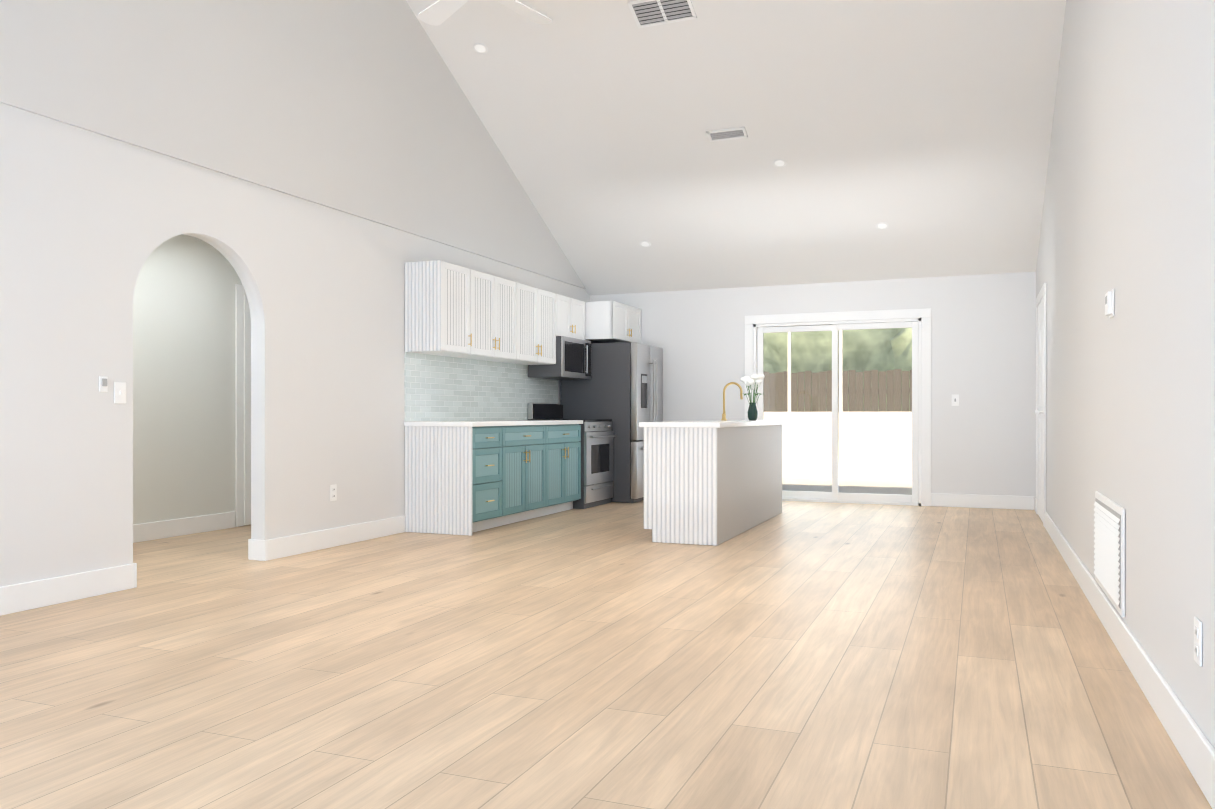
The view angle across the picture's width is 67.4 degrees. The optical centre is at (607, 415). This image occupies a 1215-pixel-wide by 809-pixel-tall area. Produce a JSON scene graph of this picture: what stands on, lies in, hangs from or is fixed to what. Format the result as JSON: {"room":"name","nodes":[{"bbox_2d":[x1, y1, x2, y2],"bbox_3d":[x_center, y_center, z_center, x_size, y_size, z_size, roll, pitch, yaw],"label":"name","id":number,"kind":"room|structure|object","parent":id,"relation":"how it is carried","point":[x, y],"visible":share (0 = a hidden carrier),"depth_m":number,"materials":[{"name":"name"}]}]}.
{"room":"kitchen","nodes":[
{"label":"kitchen","id":0,"kind":"room"},
{"bbox_2d":[133,235,250,525],"bbox_3d":[-3.679,-0.252,6.929,0.100,2.440,5.600,0,0,22],"label":"wall","id":1,"kind":"structure","parent":0,"point":[184,381],"depth_m":7.36,"materials":[{"name":"white paint"}]},
{"bbox_2d":[133,511,234,542],"bbox_3d":[-3.934,0.899,6.150,0.015,0.140,3.760,0,0,22],"label":"baseboard","id":2,"kind":"structure","parent":1,"relation":"attached to","point":[149,531],"depth_m":7.36,"materials":[{"name":"white wood"}]},
{"bbox_2d":[235,284,250,526],"bbox_3d":[-3.034,-0.091,8.341,0.030,2.107,0.960,0,0,22],"label":"door","id":3,"kind":"structure","parent":1,"relation":"in","point":[242,415],"depth_m":7.95,"materials":[{"name":"white wood"}]},
{"bbox_2d":[0,0,585,288],"bbox_3d":[-2.201,-2.608,5.872,0.571,2.155,11.360,0,0,22],"label":"wall","id":4,"kind":"structure","parent":0,"point":[364,109],"depth_m":6.17,"materials":[{"name":"white paint"}]},
{"bbox_2d":[0,103,589,586],"bbox_3d":[-2.410,-0.280,5.961,0.120,2.500,11.600,0,0,22],"label":"wall","id":5,"kind":"structure","parent":0,"point":[90,221],"depth_m":5.23,"materials":[{"name":"white paint"}]},
{"bbox_2d":[0,563,136,615],"bbox_3d":[-3.578,0.906,2.933,0.035,0.140,4.805,0,0,22],"label":"baseboard","id":6,"kind":"structure","parent":5,"relation":"attached to","point":[14,598],"depth_m":4.75,"materials":[{"name":"white wood"}]},
{"bbox_2d":[99,376,107,391],"bbox_3d":[-2.741,-0.173,4.962,0.016,0.085,0.050,0,0,22],"label":"light switch","id":7,"kind":"object","parent":5,"relation":"attached to","point":[103,383],"visible":1,"depth_m":4.96,"materials":[{"name":"white plastic"}]},
{"bbox_2d":[114,382,125,403],"bbox_3d":[-2.702,-0.129,5.060,0.014,0.120,0.075,0,0,22],"label":"light switch","id":8,"kind":"object","parent":5,"relation":"attached to","point":[119,392],"visible":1,"depth_m":5.05,"materials":[{"name":"white plastic"}]},
{"bbox_2d":[248,539,255,559],"bbox_3d":[-1.857,0.897,7.507,0.015,0.140,2.965,0,0,22],"label":"baseboard","id":9,"kind":"structure","parent":5,"relation":"attached to","point":[251,542],"depth_m":6.12,"materials":[{"name":"white wood"}]},
{"bbox_2d":[256,516,404,560],"bbox_3d":[-1.997,0.898,6.829,0.035,0.140,1.605,0,0,22],"label":"baseboard","id":10,"kind":"structure","parent":5,"relation":"attached to","point":[270,549],"depth_m":6.65,"materials":[{"name":"white wood"}]},
{"bbox_2d":[330,484,336,500],"bbox_3d":[-2.026,0.568,6.735,0.008,0.120,0.075,0,0,22],"label":"outlet","id":11,"kind":"object","parent":5,"relation":"attached to","point":[333,492],"visible":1,"depth_m":6.73,"materials":[{"name":"white plastic"}]},
{"bbox_2d":[404,352,557,420],"bbox_3d":[-1.124,-0.246,8.957,0.008,0.579,2.980,0,0,22],"label":"backsplash","id":12,"kind":"structure","parent":5,"relation":"attached to","point":[441,388],"depth_m":8.52,"materials":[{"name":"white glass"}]},
{"bbox_2d":[405,260,616,364],"bbox_3d":[-0.803,-0.906,8.854,0.678,0.740,3.044,0,0,22],"label":"upper cabinet","id":13,"kind":"object","parent":5,"relation":"attached to","point":[452,310],"depth_m":8.23,"materials":[{"name":"white wood"}]},
{"bbox_2d":[528,336,590,379],"bbox_3d":[-0.496,-0.620,9.894,0.446,0.425,0.754,0,0,22],"label":"microwave","id":14,"kind":"object","parent":13,"relation":"attached to","point":[573,358],"visible":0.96,"depth_m":9.64,"materials":[{"name":"grey metal"}]},
{"bbox_2d":[617,302,640,342],"bbox_3d":[-0.092,-0.909,10.608,0.678,0.740,0.983,0,0,22],"label":"upper cabinet","id":15,"kind":"object","parent":5,"relation":"attached to","point":[628,317],"depth_m":10.53,"materials":[{"name":"white wood"}]},
{"bbox_2d":[0,500,1211,808],"bbox_3d":[-0.843,1.021,5.252,7.020,0.100,11.620,0,0,22],"label":"floor","id":16,"kind":"structure","parent":0,"point":[808,656],"depth_m":3.41,"materials":[{"name":"brown wood"}]},
{"bbox_2d":[404,424,507,535],"bbox_3d":[-1.283,0.525,7.724,0.640,0.876,0.583,0,0,22],"label":"base cabinet","id":17,"kind":"object","parent":16,"relation":"on","point":[468,478],"depth_m":7.48,"materials":[{"name":"teal"}]},
{"bbox_2d":[480,424,519,427],"bbox_3d":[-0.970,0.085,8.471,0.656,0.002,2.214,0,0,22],"label":"countertop","id":18,"kind":"structure","parent":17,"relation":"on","point":[481,425],"depth_m":7.78,"materials":[{"name":"white stone"}]},
{"bbox_2d":[508,424,551,523],"bbox_3d":[-1.025,0.524,8.362,0.640,0.876,0.909,0,0,22],"label":"base cabinet","id":19,"kind":"object","parent":16,"relation":"on","point":[529,445],"depth_m":8.33,"materials":[{"name":"teal wood"}]},
{"bbox_2d":[552,424,580,513],"bbox_3d":[-0.733,0.522,9.082,0.640,0.876,0.879,0,0,22],"label":"base cabinet","id":20,"kind":"object","parent":16,"relation":"on","point":[566,446],"depth_m":9.04,"materials":[{"name":"teal wood"}]},
{"bbox_2d":[528,403,615,508],"bbox_3d":[-0.365,0.410,9.843,0.728,1.096,0.760,0,0,22],"label":"range","id":21,"kind":"object","parent":16,"relation":"on","point":[597,436],"visible":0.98,"depth_m":9.66,"materials":[{"name":"grey metal"}]},
{"bbox_2d":[561,342,662,502],"bbox_3d":[0.095,0.072,10.578,0.990,1.772,0.893,0,0,22],"label":"refrigerator","id":22,"kind":"object","parent":16,"relation":"on","point":[622,388],"visible":0.5,"depth_m":10.12,"materials":[{"name":"grey metal"}]},
{"bbox_2d":[639,424,781,545],"bbox_3d":[1.005,0.524,8.022,0.580,0.876,2.455,0,0,22],"label":"kitchen island","id":23,"kind":"object","parent":16,"relation":"on","point":[714,482],"depth_m":6.95,"materials":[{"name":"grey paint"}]},
{"bbox_2d":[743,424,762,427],"bbox_3d":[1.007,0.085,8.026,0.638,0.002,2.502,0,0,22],"label":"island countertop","id":24,"kind":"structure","parent":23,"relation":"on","point":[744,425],"depth_m":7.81,"materials":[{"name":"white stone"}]},
{"bbox_2d":[721,382,742,420],"bbox_3d":[1.188,-0.139,8.666,0.210,0.365,0.092,0,0,22],"label":"faucet","id":25,"kind":"object","parent":24,"relation":"on","point":[741,398],"visible":1,"depth_m":8.66,"materials":[{"name":"gold metal"}]},
{"bbox_2d":[740,374,764,419],"bbox_3d":[1.384,-0.181,8.728,0.249,0.448,0.277,0,0,22],"label":"flower vase","id":26,"kind":"object","parent":24,"relation":"on","point":[753,385],"visible":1,"depth_m":8.70,"materials":[{"name":"green glass"}]},
{"bbox_2d":[406,0,1065,294],"bbox_3d":[-0.052,-2.677,5.000,6.970,2.613,13.360,0,0,22],"label":"ceiling","id":27,"kind":"structure","parent":0,"point":[922,129],"depth_m":7.85,"materials":[{"name":"white paint"}]},
{"bbox_2d":[473,42,487,53],"bbox_3d":[-1.027,-2.973,7.369,0.130,0.048,0.121,0,0,22],"label":"recessed light","id":28,"kind":"object","parent":27,"relation":"in","point":[480,48],"visible":1,"depth_m":7.36,"materials":[{"name":"white"}]},
{"bbox_2d":[418,0,551,25],"bbox_3d":[-0.720,-3.074,5.287,1.238,1.219,1.257,0,0,22],"label":"ceiling fan","id":29,"kind":"object","parent":27,"relation":"hanging from","point":[438,12],"visible":1,"depth_m":5.65,"materials":[{"name":"white"}]},
{"bbox_2d":[639,241,650,246],"bbox_3d":[0.409,-1.862,9.875,0.130,0.048,0.121,0,0,22],"label":"recessed light","id":30,"kind":"object","parent":27,"relation":"in","point":[645,243],"visible":1,"depth_m":9.87,"materials":[{"name":"white"}]},
{"bbox_2d":[627,0,696,27],"bbox_3d":[0.404,-2.992,6.722,0.460,0.102,0.245,0,0,22],"label":"ceiling vent","id":31,"kind":"object","parent":27,"relation":"in","point":[647,13],"visible":1,"depth_m":6.73,"materials":[{"name":"white metal"}]},
{"bbox_2d":[706,127,747,141],"bbox_3d":[1.044,-2.456,7.953,0.340,0.058,0.133,0,0,22],"label":"ceiling vent","id":32,"kind":"object","parent":27,"relation":"in","point":[727,134],"visible":1,"depth_m":7.95,"materials":[{"name":"white metal"}]},
{"bbox_2d":[773,159,786,166],"bbox_3d":[1.556,-2.284,8.232,0.130,0.048,0.121,0,0,22],"label":"recessed light","id":33,"kind":"object","parent":27,"relation":"in","point":[779,162],"visible":1,"depth_m":8.23,"materials":[{"name":"white"}]},
{"bbox_2d":[876,222,888,228],"bbox_3d":[2.694,-1.864,8.937,0.130,0.048,0.121,0,0,22],"label":"recessed light","id":34,"kind":"object","parent":27,"relation":"in","point":[882,225],"visible":1,"depth_m":8.93,"materials":[{"name":"white"}]},
{"bbox_2d":[590,272,1035,496],"bbox_3d":[2.106,-0.268,10.323,5.210,2.460,0.120,0,0,22],"label":"wall","id":35,"kind":"structure","parent":0,"point":[983,364],"depth_m":9.67,"materials":[{"name":"white paint"}]},
{"bbox_2d":[757,321,917,502],"bbox_3d":[2.533,-0.041,10.138,1.756,1.951,0.086,0,0,22],"label":"sliding glass door","id":36,"kind":"structure","parent":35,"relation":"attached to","point":[835,493],"depth_m":10.10,"materials":[{"name":"white"}]},
{"bbox_2d":[745,308,930,505],"bbox_3d":[2.534,-0.093,10.140,2.020,2.110,0.138,0,0,22],"label":"door frame","id":37,"kind":"structure","parent":35,"relation":"attached to","point":[921,316],"depth_m":9.84,"materials":[{"name":"white wood"}]},
{"bbox_2d":[952,394,958,405],"bbox_3d":[3.670,-0.167,9.615,0.075,0.120,0.014,0,0,22],"label":"light switch","id":38,"kind":"object","parent":35,"relation":"attached to","point":[955,399],"visible":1,"depth_m":9.61,"materials":[{"name":"white plastic"}]},
{"bbox_2d":[931,493,1031,509],"bbox_3d":[3.915,0.893,9.517,1.010,0.140,0.015,0,0,22],"label":"baseboard","id":39,"kind":"structure","parent":35,"relation":"attached to","point":[937,499],"depth_m":9.51,"materials":[{"name":"white wood"}]},
{"bbox_2d":[1036,0,1214,748],"bbox_3d":[2.306,-1.364,4.045,0.120,4.675,11.600,0,0,22],"label":"wall","id":40,"kind":"structure","parent":0,"point":[1128,214],"depth_m":3.32,"materials":[{"name":"white paint"}]},
{"bbox_2d":[1032,496,1035,511],"bbox_3d":[4.304,0.894,9.153,0.015,0.140,0.360,0,0,22],"label":"baseboard","id":41,"kind":"structure","parent":40,"relation":"attached to","point":[1033,497],"depth_m":9.32,"materials":[{"name":"white wood"}]},
{"bbox_2d":[1035,283,1045,526],"bbox_3d":[3.979,-0.096,8.441,0.079,2.117,1.180,0,0,22],"label":"door frame","id":42,"kind":"structure","parent":40,"relation":"attached to","point":[1040,411],"depth_m":8.26,"materials":[{"name":"white wood"}]},
{"bbox_2d":[1094,491,1124,617],"bbox_3d":[2.246,0.593,4.095,0.022,0.440,0.900,0,0,22],"label":"air vent","id":43,"kind":"object","parent":40,"relation":"in","point":[1109,545],"visible":0.98,"depth_m":3.95,"materials":[{"name":"white metal"}]},
{"bbox_2d":[1105,288,1113,318],"bbox_3d":[2.223,-0.496,4.037,0.025,0.120,0.120,0,0,22],"label":"light switch","id":44,"kind":"object","parent":40,"relation":"attached to","point":[1109,303],"visible":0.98,"depth_m":3.99,"materials":[{"name":"white plastic"}]},
{"bbox_2d":[1045,512,1214,808],"bbox_3d":[1.946,0.905,3.343,0.015,0.140,9.780,0,0,22],"label":"baseboard","id":45,"kind":"structure","parent":40,"relation":"attached to","point":[1194,747],"depth_m":3.04,"materials":[{"name":"white wood"}]},
{"bbox_2d":[1194,616,1201,666],"bbox_3d":[1.587,0.607,2.452,0.008,0.120,0.075,0,0,22],"label":"outlet","id":46,"kind":"object","parent":40,"relation":"attached to","point":[1198,641],"visible":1,"depth_m":2.44,"materials":[{"name":"white plastic"}]},
{"label":"outside","id":47,"kind":"structure","parent":0,"visible":0},
{"bbox_2d":[782,477,911,494],"bbox_3d":[6.944,0.995,29.919,50.000,0.100,39.930,0,0,22],"label":"ground","id":48,"kind":"structure","parent":47,"point":[828,487],"depth_m":12.79,"materials":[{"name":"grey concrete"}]},
{"bbox_2d":[764,330,911,480],"bbox_3d":[3.306,-0.346,14.304,13.000,2.640,0.100,0,0,22],"label":"wall","id":49,"kind":"structure","parent":48,"relation":"on","point":[892,444],"depth_m":14.10,"materials":[{"name":"white paint"}]},
{"bbox_2d":[764,369,911,411],"bbox_3d":[4.659,0.010,18.968,26.000,1.910,0.060,0,0,22],"label":"fence","id":50,"kind":"object","parent":48,"relation":"on","point":[828,392],"depth_m":18.84,"materials":[{"name":"brown wood"}]},
{"bbox_2d":[764,328,911,411],"bbox_3d":[5.706,-3.645,25.538,17.325,9.216,11.746,0,0,22],"label":"trees","id":51,"kind":"object","parent":48,"relation":"on","point":[860,352],"depth_m":19.87,"materials":[{"name":"green plant"}]}
]}

